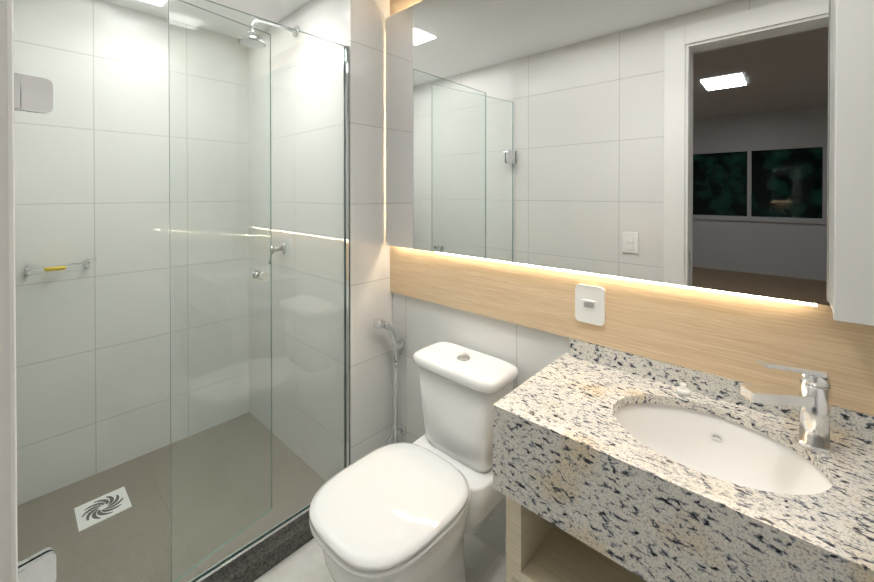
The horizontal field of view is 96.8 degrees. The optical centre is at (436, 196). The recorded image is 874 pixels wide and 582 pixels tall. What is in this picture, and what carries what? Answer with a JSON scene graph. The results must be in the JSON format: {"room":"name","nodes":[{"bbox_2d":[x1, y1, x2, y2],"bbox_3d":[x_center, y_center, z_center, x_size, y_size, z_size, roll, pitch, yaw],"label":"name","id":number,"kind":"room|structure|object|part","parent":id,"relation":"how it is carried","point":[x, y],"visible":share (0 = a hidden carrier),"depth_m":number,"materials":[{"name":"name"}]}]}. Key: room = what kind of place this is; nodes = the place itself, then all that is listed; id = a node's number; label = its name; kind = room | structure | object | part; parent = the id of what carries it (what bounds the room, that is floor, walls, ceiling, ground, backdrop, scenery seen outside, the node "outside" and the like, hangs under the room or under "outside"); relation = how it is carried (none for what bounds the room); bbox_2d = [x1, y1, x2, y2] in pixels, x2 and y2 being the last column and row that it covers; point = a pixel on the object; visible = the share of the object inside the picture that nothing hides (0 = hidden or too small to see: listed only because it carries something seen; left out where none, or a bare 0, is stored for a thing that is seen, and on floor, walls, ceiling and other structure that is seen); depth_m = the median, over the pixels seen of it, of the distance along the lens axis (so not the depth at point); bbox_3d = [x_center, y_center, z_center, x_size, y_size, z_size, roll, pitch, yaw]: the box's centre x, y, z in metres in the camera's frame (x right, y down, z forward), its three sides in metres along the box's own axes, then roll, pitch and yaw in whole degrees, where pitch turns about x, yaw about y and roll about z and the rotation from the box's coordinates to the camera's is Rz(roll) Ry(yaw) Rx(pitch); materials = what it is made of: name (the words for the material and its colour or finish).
{"room":"bathroom","nodes":[
{"label":"bathroom","id":0,"kind":"room"},
{"bbox_2d":[13,0,248,505],"bbox_3d":[-1.481,0.196,2.147,0.120,2.300,1.526,0,1,42],"label":"wall","id":1,"kind":"structure","parent":0,"point":[41,306],"depth_m":1.94,"materials":[{"name":"tile"}]},
{"bbox_2d":[24,258,96,275],"bbox_3d":[-1.692,0.312,1.748,0.104,0.054,0.230,0,1,42],"label":"soap shelf","id":2,"kind":"object","parent":1,"relation":"attached to","point":[55,268],"depth_m":1.72,"materials":[{"name":"silver glass"}]},
{"bbox_3d":[-1.699,0.331,1.744,0.099,0.006,0.215,0,1,42],"label":"plate","id":3,"kind":"part","parent":2,"relation":"part of","materials":[{"name":"clear glass"}]},
{"bbox_2d":[102,0,311,38],"bbox_3d":[-0.337,-0.997,1.100,3.210,0.100,1.526,0,1,42],"label":"ceiling","id":4,"kind":"structure","parent":0,"point":[276,11],"depth_m":2.00,"materials":[{"name":"white paint"}]},
{"bbox_2d":[141,0,166,6],"bbox_3d":[-1.368,-0.949,1.817,0.170,0.006,0.170,0,1,42],"label":"recessed light","id":5,"kind":"object","parent":4,"relation":"in","point":[159,2],"depth_m":1.89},
{"bbox_2d":[248,0,392,481],"bbox_3d":[-0.689,0.196,2.134,1.070,2.300,0.241,0,1,42],"label":"wall","id":6,"kind":"structure","parent":0,"point":[358,27],"depth_m":1.85,"materials":[{"name":"tile"}]},
{"bbox_2d":[238,18,299,45],"bbox_3d":[-0.814,-0.795,1.884,0.122,0.154,0.286,0,1,42],"label":"shower head","id":7,"kind":"object","parent":6,"relation":"attached to","point":[253,33],"visible":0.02,"depth_m":1.83},
{"bbox_2d":[239,39,264,47],"bbox_3d":[-0.869,-0.716,1.824,0.110,0.004,0.110,0,1,42],"label":"shower head","id":8,"kind":"object","parent":7,"relation":"attached to","point":[246,42],"depth_m":1.82,"materials":[{"name":"silver metal"}]},
{"bbox_2d":[268,243,285,263],"bbox_3d":[-0.860,0.304,2.073,0.062,0.107,0.080,0,1,42],"label":"shower valve","id":9,"kind":"object","parent":6,"relation":"attached to","point":[279,247],"depth_m":2.08,"materials":[{"name":"silver metal"}]},
{"bbox_2d":[254,534,505,581],"bbox_3d":[-0.337,1.403,1.118,3.210,0.100,1.526,0,1,42],"label":"floor","id":10,"kind":"structure","parent":0,"point":[484,562],"depth_m":1.42,"materials":[{"name":"tile"}]},
{"bbox_2d":[17,412,325,581],"bbox_3d":[-1.128,1.347,1.700,1.015,0.004,1.005,0,1,42],"label":"shower floor","id":11,"kind":"structure","parent":10,"relation":"on","point":[87,540],"depth_m":1.67,"materials":[{"name":"tile"}]},
{"bbox_2d":[74,487,131,531],"bbox_3d":[-1.442,1.344,1.677,0.170,0.003,0.170,0,1,42],"label":"floor drain","id":12,"kind":"object","parent":11,"relation":"on","point":[118,506],"depth_m":1.67,"materials":[{"name":"white metal"}]},
{"bbox_2d":[213,517,313,581],"bbox_3d":[-0.723,1.317,1.332,0.080,0.068,1.005,0,1,42],"label":"sill","id":13,"kind":"structure","parent":10,"relation":"on","point":[262,561],"depth_m":1.41,"materials":[{"name":"stone"}]},
{"bbox_2d":[14,0,349,581],"bbox_3d":[-0.773,0.317,1.369,0.168,1.932,1.005,0,1,42],"label":"screen","id":14,"kind":"object","parent":13,"relation":"on","point":[33,94],"visible":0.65,"depth_m":1.34,"materials":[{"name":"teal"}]},
{"bbox_2d":[309,341,517,581],"bbox_3d":[-0.062,0.970,1.254,0.390,0.764,0.673,0,1,42],"label":"toilet","id":15,"kind":"object","parent":10,"relation":"on","point":[417,509],"visible":0.94,"depth_m":1.21,"materials":[{"name":"white ceramic"}]},
{"bbox_2d":[493,338,873,581],"bbox_3d":[0.666,0.851,0.781,1.033,1.008,0.429,0,1,42],"label":"vanity cabinet","id":16,"kind":"object","parent":10,"relation":"on","point":[611,465],"visible":1,"depth_m":0.83,"materials":[{"name":"stone"}]},
{"bbox_2d":[614,403,831,494],"bbox_3d":[0.589,0.625,0.845,0.423,0.167,0.328,0,1,42],"label":"vanity sink","id":17,"kind":"object","parent":16,"relation":"in","point":[710,442],"depth_m":0.93,"materials":[{"name":"white ceramic"}]},
{"bbox_2d":[740,358,834,453],"bbox_3d":[0.735,0.433,0.817,0.148,0.172,0.127,0,1,42],"label":"vanity faucet","id":18,"kind":"object","parent":16,"relation":"on","point":[813,394],"depth_m":0.80,"materials":[{"name":"silver metal"}]},
{"bbox_2d":[393,292,570,558],"bbox_3d":[0.180,0.200,1.589,3.090,2.300,0.120,0,1,42],"label":"wall","id":19,"kind":"structure","parent":0,"point":[527,352],"depth_m":1.58,"materials":[{"name":"tile"}]},
{"bbox_2d":[373,318,405,444],"bbox_3d":[-0.219,0.866,1.770,0.059,0.650,0.156,0,1,42],"label":"bidet sprayer","id":20,"kind":"object","parent":19,"relation":"attached to","point":[396,345],"visible":0.83,"depth_m":1.78,"materials":[{"name":"silver metal"}]},
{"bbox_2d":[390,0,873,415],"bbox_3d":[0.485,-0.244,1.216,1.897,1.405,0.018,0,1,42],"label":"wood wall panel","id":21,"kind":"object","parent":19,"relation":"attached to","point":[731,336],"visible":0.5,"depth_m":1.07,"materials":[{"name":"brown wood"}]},
{"bbox_2d":[575,284,604,325],"bbox_3d":[0.475,0.336,1.208,0.090,0.117,0.012,0,1,42],"label":"outlet","id":22,"kind":"object","parent":21,"relation":"attached to","point":[590,304],"visible":1,"depth_m":1.20,"materials":[{"name":"white plastic"}]},
{"bbox_2d":[386,0,832,305],"bbox_3d":[0.315,-0.295,1.335,1.466,1.068,0.034,0,1,42],"label":"mirror","id":23,"kind":"object","parent":21,"relation":"attached to","point":[683,142],"depth_m":1.12,"materials":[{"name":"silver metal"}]},
{"bbox_3d":[0.315,-0.284,1.335,1.424,1.046,0.010,0,1,42],"label":"mirror led strip","id":24,"kind":"part","parent":23,"relation":"part of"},
{"bbox_2d":[831,0,873,325],"bbox_3d":[0.986,-0.349,0.671,0.424,1.186,0.149,0,1,42],"label":"upper cabinet","id":25,"kind":"object","parent":19,"relation":"attached to","point":[852,258],"visible":0.97,"depth_m":0.74,"materials":[{"name":"white laminate"}]},
{"bbox_3d":[-1.125,0.204,0.916,2.062,2.300,0.140,0,1,42],"label":"wall","id":26,"kind":"structure","parent":0,"visible":0},
{"bbox_2d":[0,0,17,581],"bbox_3d":[-0.338,0.241,0.304,0.097,2.235,0.012,0,1,42],"label":"door frame","id":27,"kind":"structure","parent":26,"relation":"attached to","point":[8,503],"depth_m":0.27,"materials":[{"name":"white paint"}]}
]}

